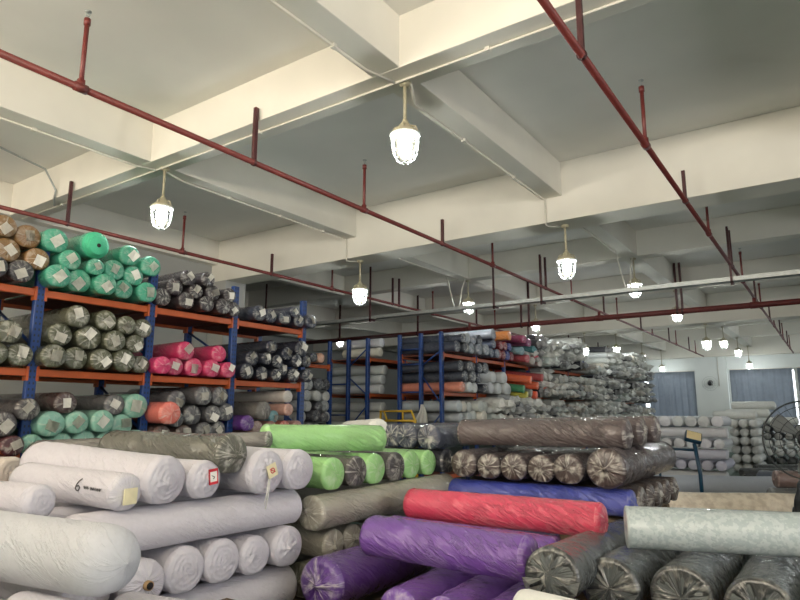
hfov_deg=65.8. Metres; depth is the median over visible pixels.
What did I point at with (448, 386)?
roll
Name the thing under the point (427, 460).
roll
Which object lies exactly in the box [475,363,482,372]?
roll
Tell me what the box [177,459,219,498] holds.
roll
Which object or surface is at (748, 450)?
stack
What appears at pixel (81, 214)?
ceiling beam
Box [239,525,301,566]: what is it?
roll
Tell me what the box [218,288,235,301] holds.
roll
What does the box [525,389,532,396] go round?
roll
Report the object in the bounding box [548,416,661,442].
roll
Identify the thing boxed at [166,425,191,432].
roll
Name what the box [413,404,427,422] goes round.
hanging cloth
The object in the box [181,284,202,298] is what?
roll
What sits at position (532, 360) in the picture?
roll
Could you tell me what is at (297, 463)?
roll
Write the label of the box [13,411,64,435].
roll
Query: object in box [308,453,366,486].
roll
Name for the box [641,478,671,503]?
roll
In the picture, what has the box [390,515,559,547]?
roll
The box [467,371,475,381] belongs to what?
roll
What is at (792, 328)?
ceiling beam
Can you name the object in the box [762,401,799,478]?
pedestal fan
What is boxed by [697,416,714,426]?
roll
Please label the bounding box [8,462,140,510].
roll
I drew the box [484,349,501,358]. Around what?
roll
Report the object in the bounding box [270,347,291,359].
roll
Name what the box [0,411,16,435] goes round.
roll
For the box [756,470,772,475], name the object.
roll
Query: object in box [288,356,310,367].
roll
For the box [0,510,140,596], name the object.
roll
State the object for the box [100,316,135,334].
roll
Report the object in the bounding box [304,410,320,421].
roll
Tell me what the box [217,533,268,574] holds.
roll
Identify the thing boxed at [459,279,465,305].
conduit
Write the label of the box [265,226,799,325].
pipe
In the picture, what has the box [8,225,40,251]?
roll
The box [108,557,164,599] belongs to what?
roll
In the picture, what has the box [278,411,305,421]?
roll
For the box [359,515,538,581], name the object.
roll
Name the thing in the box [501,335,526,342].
roll
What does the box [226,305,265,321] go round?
roll
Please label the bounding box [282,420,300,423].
roll
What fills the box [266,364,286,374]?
roll
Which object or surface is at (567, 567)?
roll
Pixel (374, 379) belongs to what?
roll
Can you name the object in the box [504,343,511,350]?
roll
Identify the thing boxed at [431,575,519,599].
roll
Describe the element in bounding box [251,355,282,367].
roll
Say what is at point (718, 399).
wall column
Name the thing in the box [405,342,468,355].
roll
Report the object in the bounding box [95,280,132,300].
roll
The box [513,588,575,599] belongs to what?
roll
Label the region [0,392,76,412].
roll
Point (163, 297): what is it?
roll
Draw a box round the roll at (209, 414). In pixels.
[195,405,220,422]
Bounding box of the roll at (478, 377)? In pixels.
[471,374,480,382]
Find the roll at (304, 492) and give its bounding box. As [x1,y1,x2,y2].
[276,479,399,500]
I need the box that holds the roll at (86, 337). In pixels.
[59,326,100,349]
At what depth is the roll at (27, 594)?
2.00 m
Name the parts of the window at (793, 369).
pane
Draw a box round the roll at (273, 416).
[253,410,278,421]
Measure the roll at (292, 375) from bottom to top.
0.191 m
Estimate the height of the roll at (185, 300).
0.194 m
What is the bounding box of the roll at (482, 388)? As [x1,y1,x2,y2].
[476,384,487,392]
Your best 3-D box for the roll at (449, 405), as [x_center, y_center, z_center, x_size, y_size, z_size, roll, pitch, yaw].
[0.572,2.099,12.223,1.430,0.219,0.242,-7,-13,34]
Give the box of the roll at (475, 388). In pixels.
[454,383,477,392]
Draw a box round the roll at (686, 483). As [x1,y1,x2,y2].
[654,475,775,492]
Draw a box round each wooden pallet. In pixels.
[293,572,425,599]
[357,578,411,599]
[559,503,669,539]
[576,592,586,599]
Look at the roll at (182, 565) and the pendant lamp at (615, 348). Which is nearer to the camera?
the roll at (182, 565)
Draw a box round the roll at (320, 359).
[311,353,324,362]
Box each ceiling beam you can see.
[0,58,665,350]
[0,181,591,346]
[9,0,654,222]
[212,106,799,283]
[245,291,401,333]
[248,205,799,308]
[266,0,751,346]
[279,328,396,351]
[313,285,799,351]
[314,254,799,327]
[382,318,799,349]
[569,322,799,346]
[592,334,799,359]
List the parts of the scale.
handrail, post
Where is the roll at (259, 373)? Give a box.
[236,366,267,380]
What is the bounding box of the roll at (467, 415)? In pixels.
[427,412,471,418]
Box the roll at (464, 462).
[451,446,539,476]
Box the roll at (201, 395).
[128,386,211,404]
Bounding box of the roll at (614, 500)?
[448,478,637,516]
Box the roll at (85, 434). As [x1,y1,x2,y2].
[67,430,94,438]
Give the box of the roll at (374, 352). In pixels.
[342,347,382,358]
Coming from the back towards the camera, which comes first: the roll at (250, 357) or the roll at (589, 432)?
the roll at (250, 357)
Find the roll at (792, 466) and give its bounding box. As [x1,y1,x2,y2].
[753,464,797,470]
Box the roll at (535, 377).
[495,369,543,381]
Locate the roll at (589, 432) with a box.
[457,418,633,448]
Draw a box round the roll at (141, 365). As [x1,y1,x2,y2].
[106,356,148,373]
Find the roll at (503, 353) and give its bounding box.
[486,350,505,359]
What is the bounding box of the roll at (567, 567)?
[522,517,625,598]
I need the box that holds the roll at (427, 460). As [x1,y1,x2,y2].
[384,448,435,474]
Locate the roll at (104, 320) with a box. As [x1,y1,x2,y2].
[85,310,115,331]
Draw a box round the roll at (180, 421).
[132,413,183,426]
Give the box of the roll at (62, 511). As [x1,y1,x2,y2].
[48,489,248,517]
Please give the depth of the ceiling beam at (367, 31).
5.96 m
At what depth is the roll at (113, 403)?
6.29 m
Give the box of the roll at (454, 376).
[402,371,467,382]
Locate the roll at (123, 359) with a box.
[82,349,134,372]
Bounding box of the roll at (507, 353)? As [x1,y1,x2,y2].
[492,351,509,360]
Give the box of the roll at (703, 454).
[674,449,727,459]
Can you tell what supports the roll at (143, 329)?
on the roll at (133, 343)
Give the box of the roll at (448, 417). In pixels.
[404,412,463,421]
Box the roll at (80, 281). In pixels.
[8,269,90,299]
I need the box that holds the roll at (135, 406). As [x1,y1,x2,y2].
[74,394,146,417]
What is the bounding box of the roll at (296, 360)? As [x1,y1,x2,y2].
[282,354,301,367]
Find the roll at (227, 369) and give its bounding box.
[196,362,234,377]
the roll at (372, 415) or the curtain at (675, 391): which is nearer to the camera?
the roll at (372, 415)
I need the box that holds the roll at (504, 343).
[500,342,506,349]
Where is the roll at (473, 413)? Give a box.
[470,410,476,418]
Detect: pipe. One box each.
[0,9,703,356]
[0,181,607,346]
[306,262,799,344]
[537,0,793,353]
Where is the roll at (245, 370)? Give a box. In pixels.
[208,363,252,378]
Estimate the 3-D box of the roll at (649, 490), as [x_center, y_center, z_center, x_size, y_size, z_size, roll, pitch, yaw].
[1.145,1.344,4.366,1.258,0.167,0.183,-7,-13,34]
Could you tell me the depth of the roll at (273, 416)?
8.01 m
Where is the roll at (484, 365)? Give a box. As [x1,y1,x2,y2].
[474,362,488,373]
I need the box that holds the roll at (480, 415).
[476,410,486,418]
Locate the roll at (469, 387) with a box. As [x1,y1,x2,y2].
[430,382,472,392]
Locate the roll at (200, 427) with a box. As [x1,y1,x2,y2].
[181,422,211,433]
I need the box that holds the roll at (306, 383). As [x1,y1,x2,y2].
[260,382,307,389]
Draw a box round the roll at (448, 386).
[402,382,465,392]
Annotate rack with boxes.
[0,252,306,457]
[247,362,332,424]
[327,338,464,479]
[397,331,634,479]
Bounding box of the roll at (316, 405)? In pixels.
[310,401,322,410]
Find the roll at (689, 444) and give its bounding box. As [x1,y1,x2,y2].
[687,438,705,447]
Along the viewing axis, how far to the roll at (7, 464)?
3.25 m
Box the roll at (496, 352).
[479,349,499,358]
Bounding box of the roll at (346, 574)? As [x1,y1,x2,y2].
[301,545,435,599]
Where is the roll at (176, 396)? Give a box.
[108,390,184,407]
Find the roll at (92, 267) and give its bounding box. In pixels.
[77,258,103,276]
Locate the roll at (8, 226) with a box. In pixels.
[0,215,16,237]
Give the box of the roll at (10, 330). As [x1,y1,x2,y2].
[0,320,21,342]
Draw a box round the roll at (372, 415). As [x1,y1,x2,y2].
[331,412,384,420]
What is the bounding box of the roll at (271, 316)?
[252,309,276,323]
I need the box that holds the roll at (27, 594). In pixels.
[7,590,76,599]
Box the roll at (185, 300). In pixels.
[114,292,193,314]
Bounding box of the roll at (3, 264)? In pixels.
[0,257,7,276]
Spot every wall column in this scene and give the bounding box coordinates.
[206,280,245,391]
[694,356,733,451]
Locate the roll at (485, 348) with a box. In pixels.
[461,344,488,355]
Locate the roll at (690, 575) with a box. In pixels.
[650,551,752,599]
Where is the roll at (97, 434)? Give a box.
[92,431,109,437]
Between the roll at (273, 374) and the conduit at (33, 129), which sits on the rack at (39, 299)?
the roll at (273, 374)
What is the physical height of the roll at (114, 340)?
0.212 m
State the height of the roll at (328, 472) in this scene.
0.182 m
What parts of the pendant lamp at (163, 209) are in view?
glass globe, bulb, hang rod, mounting plate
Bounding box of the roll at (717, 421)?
[711,416,731,426]
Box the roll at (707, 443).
[700,438,717,448]
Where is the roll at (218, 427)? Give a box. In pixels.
[208,421,224,432]
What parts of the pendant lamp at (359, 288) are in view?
glass globe, bulb, hang rod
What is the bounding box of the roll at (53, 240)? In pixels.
[22,228,67,254]
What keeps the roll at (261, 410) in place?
on the roll at (257, 426)
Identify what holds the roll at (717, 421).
on the roll at (666, 431)
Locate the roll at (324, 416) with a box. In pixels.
[319,412,328,421]
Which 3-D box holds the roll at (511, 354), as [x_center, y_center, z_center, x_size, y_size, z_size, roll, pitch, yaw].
[2.004,1.337,14.358,1.337,0.204,0.225,-7,-13,34]
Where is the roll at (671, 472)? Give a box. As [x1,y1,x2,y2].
[657,470,727,475]
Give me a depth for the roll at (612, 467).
3.81 m
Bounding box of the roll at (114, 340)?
[84,330,124,350]
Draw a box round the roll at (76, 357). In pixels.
[40,347,86,369]
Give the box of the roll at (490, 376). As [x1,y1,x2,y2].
[480,371,495,382]
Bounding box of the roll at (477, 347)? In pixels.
[458,344,481,355]
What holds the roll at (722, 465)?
on the roll at (670, 469)
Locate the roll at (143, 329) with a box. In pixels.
[124,319,151,337]
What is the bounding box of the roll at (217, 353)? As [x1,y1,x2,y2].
[192,345,225,361]
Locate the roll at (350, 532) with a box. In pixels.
[294,519,360,549]
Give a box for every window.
[644,373,697,411]
[729,368,799,424]
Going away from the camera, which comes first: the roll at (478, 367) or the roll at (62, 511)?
the roll at (62, 511)
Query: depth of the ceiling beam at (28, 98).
7.46 m
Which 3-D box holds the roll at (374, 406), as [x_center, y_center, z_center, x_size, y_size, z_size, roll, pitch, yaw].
[-0.960,2.302,13.301,1.554,0.194,0.217,-7,-13,34]
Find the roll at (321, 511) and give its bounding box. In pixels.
[298,473,453,530]
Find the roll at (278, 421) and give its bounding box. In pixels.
[274,420,288,423]
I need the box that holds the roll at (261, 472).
[217,448,282,509]
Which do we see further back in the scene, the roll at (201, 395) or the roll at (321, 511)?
the roll at (201, 395)
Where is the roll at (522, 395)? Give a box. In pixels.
[510,391,527,397]
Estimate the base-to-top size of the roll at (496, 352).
0.187 m
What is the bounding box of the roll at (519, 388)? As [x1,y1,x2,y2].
[508,383,524,392]
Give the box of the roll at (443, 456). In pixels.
[385,446,452,472]
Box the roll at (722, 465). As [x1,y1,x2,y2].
[716,458,734,470]
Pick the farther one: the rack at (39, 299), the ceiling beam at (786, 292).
the ceiling beam at (786, 292)
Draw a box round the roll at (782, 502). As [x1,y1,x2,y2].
[668,492,794,511]
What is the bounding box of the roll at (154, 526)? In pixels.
[66,488,301,550]
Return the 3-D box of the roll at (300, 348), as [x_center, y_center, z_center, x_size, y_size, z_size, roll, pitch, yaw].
[-1.912,0.733,8.902,1.462,0.220,0.238,-7,-12,34]
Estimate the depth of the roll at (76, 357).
5.95 m
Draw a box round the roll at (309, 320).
[292,315,315,328]
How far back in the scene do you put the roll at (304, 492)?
4.01 m
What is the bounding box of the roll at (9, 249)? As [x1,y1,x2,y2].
[0,238,20,262]
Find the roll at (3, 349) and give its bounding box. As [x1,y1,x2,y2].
[0,342,7,363]
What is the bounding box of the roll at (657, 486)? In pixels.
[633,480,663,506]
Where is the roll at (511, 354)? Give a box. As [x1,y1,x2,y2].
[498,352,513,360]
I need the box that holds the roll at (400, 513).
[355,510,405,522]
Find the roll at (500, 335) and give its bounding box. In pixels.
[495,331,510,340]
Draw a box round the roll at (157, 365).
[130,356,170,374]
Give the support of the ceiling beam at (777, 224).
attached to the ceiling
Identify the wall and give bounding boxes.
[0,220,211,394]
[241,335,432,445]
[488,353,799,453]
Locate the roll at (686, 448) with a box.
[686,448,728,458]
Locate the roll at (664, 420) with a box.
[659,416,674,425]
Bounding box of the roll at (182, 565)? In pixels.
[141,544,203,593]
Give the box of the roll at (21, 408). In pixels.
[0,398,39,419]
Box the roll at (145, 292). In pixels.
[113,282,156,303]
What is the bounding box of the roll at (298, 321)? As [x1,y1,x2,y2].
[274,314,303,327]
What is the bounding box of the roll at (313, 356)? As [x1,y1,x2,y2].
[305,352,317,361]
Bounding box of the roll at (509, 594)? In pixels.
[492,582,582,599]
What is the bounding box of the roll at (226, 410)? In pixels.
[201,403,232,420]
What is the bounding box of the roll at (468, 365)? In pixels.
[463,361,472,371]
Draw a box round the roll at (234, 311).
[213,302,239,317]
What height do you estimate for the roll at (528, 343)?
0.298 m
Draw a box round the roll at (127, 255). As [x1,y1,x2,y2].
[99,245,139,266]
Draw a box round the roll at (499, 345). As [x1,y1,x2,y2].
[492,341,502,349]
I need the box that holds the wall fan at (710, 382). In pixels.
[702,360,719,390]
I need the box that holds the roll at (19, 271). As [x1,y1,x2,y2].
[0,260,33,284]
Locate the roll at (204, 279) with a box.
[194,272,214,287]
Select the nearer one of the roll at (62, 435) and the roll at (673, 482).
the roll at (673, 482)
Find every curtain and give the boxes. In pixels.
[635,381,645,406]
[648,371,698,426]
[729,367,796,430]
[796,367,799,391]
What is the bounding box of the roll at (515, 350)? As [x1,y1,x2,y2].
[508,347,523,354]
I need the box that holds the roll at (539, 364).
[518,360,541,366]
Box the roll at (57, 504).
[54,501,76,506]
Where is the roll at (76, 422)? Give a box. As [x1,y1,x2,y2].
[60,411,88,433]
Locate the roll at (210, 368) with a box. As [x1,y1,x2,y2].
[180,359,219,377]
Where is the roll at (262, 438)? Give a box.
[33,431,272,446]
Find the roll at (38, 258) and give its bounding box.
[17,248,48,270]
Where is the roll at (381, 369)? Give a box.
[332,365,387,375]
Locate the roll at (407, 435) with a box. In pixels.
[397,423,458,447]
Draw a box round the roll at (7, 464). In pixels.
[0,457,19,480]
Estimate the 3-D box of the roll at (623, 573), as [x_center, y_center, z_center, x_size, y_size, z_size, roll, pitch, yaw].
[1.263,1.309,3.123,0.255,0.244,1.551,-7,-13,35]
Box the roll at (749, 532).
[623,506,799,556]
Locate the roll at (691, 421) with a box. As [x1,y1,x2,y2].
[685,416,700,426]
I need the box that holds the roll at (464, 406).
[460,401,466,411]
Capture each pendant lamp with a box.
[150,166,173,229]
[352,260,367,304]
[389,80,420,164]
[462,280,474,314]
[531,304,539,332]
[556,224,576,279]
[582,332,588,355]
[613,334,619,352]
[627,258,642,297]
[659,350,664,372]
[672,290,682,321]
[701,324,711,349]
[719,326,727,348]
[734,337,741,356]
[746,345,752,369]
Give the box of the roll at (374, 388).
[323,384,384,393]
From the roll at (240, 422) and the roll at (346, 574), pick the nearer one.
the roll at (346, 574)
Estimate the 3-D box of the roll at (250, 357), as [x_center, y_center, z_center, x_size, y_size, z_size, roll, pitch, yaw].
[-2.420,0.803,8.205,1.460,0.189,0.208,-7,-13,35]
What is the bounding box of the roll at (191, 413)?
[180,405,200,424]
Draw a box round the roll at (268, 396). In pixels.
[234,390,291,402]
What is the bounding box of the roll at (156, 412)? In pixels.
[132,402,180,423]
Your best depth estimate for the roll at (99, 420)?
6.04 m
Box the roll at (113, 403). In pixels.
[74,394,124,414]
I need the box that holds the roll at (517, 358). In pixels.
[513,354,529,362]
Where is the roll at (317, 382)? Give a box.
[280,378,322,390]
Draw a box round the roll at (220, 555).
[181,537,238,582]
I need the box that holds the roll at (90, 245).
[65,232,108,261]
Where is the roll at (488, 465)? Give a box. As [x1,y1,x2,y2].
[477,447,556,478]
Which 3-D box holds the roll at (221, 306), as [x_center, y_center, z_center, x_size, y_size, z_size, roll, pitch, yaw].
[-2.696,0.141,7.813,1.440,0.188,0.208,-7,-12,33]
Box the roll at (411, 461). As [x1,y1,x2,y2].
[381,450,418,477]
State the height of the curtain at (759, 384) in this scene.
2.554 m
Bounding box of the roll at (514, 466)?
[500,447,580,479]
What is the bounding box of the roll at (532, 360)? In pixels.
[499,357,534,364]
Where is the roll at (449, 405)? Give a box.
[402,400,461,411]
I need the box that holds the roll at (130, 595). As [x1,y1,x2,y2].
[114,591,185,599]
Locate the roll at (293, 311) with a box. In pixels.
[273,306,298,317]
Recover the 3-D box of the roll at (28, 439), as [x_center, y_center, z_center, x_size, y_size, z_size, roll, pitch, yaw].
[-3.885,1.375,5.991,1.459,0.192,0.202,-7,-13,35]
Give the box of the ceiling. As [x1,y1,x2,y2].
[0,0,799,329]
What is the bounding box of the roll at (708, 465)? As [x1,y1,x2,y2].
[701,459,720,470]
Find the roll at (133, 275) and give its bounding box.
[115,266,142,285]
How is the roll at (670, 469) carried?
on the floor
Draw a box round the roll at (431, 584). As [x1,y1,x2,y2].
[381,568,477,599]
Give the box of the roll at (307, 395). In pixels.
[290,390,310,400]
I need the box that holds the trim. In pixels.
[648,364,799,372]
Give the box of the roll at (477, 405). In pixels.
[459,400,483,411]
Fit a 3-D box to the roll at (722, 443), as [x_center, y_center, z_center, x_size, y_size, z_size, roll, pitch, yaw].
[7.268,3.213,13.885,0.237,0.213,1.354,-7,-13,34]
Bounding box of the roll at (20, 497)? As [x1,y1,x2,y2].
[0,481,55,515]
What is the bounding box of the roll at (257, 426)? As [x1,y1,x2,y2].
[232,421,261,432]
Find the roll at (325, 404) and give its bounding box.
[320,400,328,411]
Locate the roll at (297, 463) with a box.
[246,446,312,489]
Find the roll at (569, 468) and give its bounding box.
[553,449,596,483]
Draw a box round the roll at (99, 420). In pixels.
[73,410,113,431]
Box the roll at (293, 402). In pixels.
[271,400,305,410]
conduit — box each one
[0,117,155,170]
[0,146,56,205]
[22,0,626,219]
[166,172,357,261]
[268,0,395,83]
[399,258,454,306]
[410,83,558,227]
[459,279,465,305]
[583,227,625,287]
[630,256,632,287]
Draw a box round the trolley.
[379,410,417,476]
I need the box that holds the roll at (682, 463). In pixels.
[675,458,693,468]
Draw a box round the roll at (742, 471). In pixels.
[739,468,789,475]
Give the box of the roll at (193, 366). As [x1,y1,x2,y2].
[164,358,201,376]
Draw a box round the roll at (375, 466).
[305,451,384,483]
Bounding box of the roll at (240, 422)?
[222,415,253,430]
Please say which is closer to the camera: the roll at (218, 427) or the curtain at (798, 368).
the roll at (218, 427)
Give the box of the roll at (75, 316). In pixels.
[8,305,89,328]
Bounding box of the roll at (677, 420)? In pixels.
[672,416,687,425]
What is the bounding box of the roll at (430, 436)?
[418,424,471,448]
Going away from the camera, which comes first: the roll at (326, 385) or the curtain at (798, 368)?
the roll at (326, 385)
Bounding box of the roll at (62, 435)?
[40,432,70,439]
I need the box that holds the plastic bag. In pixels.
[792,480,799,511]
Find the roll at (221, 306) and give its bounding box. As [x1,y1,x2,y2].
[196,299,229,315]
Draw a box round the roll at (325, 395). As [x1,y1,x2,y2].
[319,391,329,400]
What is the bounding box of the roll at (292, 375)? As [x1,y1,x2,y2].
[262,368,299,381]
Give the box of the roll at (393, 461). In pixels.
[335,451,404,480]
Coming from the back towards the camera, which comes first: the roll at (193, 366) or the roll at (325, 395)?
the roll at (325, 395)
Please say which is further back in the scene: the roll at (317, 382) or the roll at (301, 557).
the roll at (317, 382)
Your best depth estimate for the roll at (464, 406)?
12.01 m
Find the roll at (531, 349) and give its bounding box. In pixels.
[521,346,536,352]
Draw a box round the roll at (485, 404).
[482,401,487,410]
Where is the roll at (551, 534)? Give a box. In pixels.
[483,526,560,539]
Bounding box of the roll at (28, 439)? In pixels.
[10,433,41,453]
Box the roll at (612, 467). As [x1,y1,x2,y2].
[586,440,675,488]
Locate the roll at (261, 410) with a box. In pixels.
[233,401,270,419]
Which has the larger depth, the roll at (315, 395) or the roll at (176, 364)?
the roll at (315, 395)
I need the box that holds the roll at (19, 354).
[0,343,32,366]
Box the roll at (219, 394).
[207,387,227,404]
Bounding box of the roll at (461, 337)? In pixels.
[402,333,465,343]
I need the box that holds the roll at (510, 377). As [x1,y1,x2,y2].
[506,374,531,383]
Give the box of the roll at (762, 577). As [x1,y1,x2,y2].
[724,555,799,599]
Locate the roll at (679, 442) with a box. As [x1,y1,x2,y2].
[674,437,686,447]
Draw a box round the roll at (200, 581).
[160,572,236,593]
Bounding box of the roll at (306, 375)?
[279,369,312,382]
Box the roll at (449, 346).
[397,340,460,354]
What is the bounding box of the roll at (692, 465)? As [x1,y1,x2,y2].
[688,459,708,469]
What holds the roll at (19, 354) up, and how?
on the rack at (39, 299)
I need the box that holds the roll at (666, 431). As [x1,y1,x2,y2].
[660,427,728,437]
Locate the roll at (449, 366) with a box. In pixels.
[402,360,463,373]
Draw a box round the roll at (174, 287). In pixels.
[157,279,182,295]
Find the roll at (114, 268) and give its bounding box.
[102,260,123,279]
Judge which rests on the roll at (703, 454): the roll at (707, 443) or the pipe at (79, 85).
the roll at (707, 443)
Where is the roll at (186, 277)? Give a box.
[141,270,194,286]
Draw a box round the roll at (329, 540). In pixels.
[283,523,343,556]
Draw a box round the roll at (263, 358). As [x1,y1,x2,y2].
[256,352,271,364]
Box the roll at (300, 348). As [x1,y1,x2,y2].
[276,341,307,355]
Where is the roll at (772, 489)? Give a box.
[766,487,796,493]
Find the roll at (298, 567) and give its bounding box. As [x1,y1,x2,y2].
[291,558,311,597]
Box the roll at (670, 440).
[661,437,680,445]
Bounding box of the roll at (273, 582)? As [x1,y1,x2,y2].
[159,565,296,599]
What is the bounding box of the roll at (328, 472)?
[305,456,343,489]
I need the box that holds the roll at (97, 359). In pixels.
[65,349,112,370]
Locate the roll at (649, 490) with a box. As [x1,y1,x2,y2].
[503,476,654,506]
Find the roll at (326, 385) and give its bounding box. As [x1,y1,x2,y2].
[309,379,329,390]
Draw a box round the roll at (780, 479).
[772,470,799,487]
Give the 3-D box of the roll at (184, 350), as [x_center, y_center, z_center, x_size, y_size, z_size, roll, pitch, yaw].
[-2.990,0.638,7.377,1.461,0.216,0.230,-7,-12,33]
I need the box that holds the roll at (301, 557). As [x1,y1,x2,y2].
[237,523,362,573]
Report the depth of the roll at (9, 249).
5.57 m
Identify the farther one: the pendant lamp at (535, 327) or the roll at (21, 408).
the pendant lamp at (535, 327)
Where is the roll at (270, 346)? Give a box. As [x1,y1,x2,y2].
[202,340,276,352]
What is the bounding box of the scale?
[659,430,703,491]
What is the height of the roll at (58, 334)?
0.219 m
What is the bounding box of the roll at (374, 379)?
[326,375,385,384]
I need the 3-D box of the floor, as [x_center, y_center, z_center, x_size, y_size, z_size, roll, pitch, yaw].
[3.448,4.119,13.210,24.400,0.150,34.100,-7,-13,34]
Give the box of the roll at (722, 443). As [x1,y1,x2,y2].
[713,438,732,448]
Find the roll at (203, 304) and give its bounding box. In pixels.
[176,296,213,312]
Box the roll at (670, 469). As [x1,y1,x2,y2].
[670,469,728,475]
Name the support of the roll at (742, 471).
on the floor
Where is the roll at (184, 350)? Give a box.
[133,341,193,359]
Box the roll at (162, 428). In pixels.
[131,425,169,431]
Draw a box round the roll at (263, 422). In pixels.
[254,420,274,425]
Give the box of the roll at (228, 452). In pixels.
[98,430,246,473]
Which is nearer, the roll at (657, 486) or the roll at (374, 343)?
the roll at (657, 486)
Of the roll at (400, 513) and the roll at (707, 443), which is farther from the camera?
the roll at (707, 443)
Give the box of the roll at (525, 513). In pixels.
[403,488,608,535]
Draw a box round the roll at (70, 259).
[49,250,80,270]
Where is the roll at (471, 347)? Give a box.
[453,343,473,354]
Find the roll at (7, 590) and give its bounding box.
[0,581,109,599]
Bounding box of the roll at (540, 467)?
[528,448,600,481]
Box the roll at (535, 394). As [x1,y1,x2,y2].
[531,391,537,398]
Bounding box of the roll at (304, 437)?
[260,424,386,450]
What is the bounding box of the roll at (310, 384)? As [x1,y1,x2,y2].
[268,380,312,390]
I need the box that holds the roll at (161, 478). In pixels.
[19,441,184,503]
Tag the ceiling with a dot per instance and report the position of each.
(701, 64)
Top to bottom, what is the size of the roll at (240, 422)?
0.192 m
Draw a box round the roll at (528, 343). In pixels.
[510,339,530,346]
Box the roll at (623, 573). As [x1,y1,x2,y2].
[583,544,683,599]
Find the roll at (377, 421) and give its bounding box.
[341,418,386,430]
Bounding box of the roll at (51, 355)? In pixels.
[11,344,65,367]
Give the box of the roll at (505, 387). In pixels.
[500,382,508,393]
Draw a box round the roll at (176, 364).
[153,358,182,375]
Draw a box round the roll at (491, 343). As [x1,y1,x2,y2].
[481,340,495,348]
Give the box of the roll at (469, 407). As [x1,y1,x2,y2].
[465,402,471,411]
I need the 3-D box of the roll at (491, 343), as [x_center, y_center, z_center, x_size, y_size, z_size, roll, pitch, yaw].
[1.466,1.009,13.597,1.370,0.187,0.207,-7,-13,34]
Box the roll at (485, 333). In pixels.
[436,329,495,338]
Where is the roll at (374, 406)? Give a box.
[332,402,385,410]
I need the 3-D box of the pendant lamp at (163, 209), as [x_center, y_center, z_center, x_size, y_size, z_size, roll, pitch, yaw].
[-2.676,-1.146,6.977,0.257,0.726,0.257,3,-11,-17]
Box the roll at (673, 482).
[647,476,678,500]
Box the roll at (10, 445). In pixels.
[0,435,23,455]
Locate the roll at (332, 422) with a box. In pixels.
[324,421,344,424]
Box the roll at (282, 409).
[268,403,292,415]
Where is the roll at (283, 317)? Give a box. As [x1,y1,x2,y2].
[264,311,290,325]
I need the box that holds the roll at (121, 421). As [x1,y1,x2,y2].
[109,414,131,430]
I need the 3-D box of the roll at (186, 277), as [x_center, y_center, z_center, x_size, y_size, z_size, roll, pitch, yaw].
[-2.995,-0.188,7.498,1.457,0.183,0.199,-7,-12,34]
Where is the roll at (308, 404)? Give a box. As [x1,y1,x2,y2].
[304,400,311,411]
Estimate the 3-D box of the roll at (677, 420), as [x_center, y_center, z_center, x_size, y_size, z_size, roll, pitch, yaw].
[6.611,2.824,14.438,0.258,0.232,1.328,-7,-13,34]
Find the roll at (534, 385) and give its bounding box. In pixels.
[506,381,538,389]
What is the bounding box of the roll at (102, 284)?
[74,274,115,297]
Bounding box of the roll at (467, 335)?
[418,333,469,343]
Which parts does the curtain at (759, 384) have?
rail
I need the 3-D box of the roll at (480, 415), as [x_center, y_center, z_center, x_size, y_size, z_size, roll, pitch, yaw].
[1.078,2.400,12.803,1.551,0.231,0.254,-7,-13,34]
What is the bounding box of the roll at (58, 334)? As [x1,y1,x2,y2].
[3,323,71,345]
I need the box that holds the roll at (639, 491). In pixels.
[471,475,647,505]
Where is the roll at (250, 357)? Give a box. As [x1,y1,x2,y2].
[218,351,257,365]
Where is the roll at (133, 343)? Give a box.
[122,335,143,352]
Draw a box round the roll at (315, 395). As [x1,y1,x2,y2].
[309,390,320,400]
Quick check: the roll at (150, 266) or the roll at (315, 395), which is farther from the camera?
the roll at (315, 395)
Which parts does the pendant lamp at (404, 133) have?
mounting plate, hang rod, glass globe, bulb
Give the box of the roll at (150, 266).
[124,256,160,278]
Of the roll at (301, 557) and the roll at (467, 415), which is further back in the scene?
the roll at (467, 415)
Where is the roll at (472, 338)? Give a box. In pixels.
[469,335,475,344]
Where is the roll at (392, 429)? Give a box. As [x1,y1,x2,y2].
[386,422,458,446]
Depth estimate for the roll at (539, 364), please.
14.87 m
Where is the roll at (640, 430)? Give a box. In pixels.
[492,417,647,445]
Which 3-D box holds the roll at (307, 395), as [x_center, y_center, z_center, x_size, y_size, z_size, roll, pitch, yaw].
[-2.163,1.807,11.687,1.167,0.197,0.215,-7,-13,34]
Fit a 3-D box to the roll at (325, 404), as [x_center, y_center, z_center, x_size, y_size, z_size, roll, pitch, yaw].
[-1.862,2.081,12.136,1.101,0.214,0.236,-7,-13,34]
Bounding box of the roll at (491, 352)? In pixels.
[466,348,493,357]
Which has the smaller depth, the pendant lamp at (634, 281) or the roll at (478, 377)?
the pendant lamp at (634, 281)
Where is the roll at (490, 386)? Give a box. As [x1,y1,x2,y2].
[472,382,493,393]
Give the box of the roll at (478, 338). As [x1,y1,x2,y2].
[474,335,481,344]
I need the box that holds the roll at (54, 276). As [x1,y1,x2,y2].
[4,264,70,299]
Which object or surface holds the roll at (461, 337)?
on the roll at (449, 346)
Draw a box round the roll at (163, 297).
[138,288,170,305]
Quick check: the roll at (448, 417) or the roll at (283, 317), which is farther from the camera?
the roll at (448, 417)
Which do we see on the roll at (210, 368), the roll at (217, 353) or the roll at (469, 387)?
the roll at (217, 353)
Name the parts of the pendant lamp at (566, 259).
hang rod, bulb, glass globe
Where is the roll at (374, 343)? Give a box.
[344,338,384,349]
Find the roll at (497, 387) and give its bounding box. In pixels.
[492,383,501,393]
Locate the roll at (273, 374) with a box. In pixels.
[251,369,280,380]
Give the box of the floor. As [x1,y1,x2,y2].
[351,445,799,523]
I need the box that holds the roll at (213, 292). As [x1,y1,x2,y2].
[201,285,219,300]
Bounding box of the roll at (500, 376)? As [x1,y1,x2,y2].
[495,372,505,382]

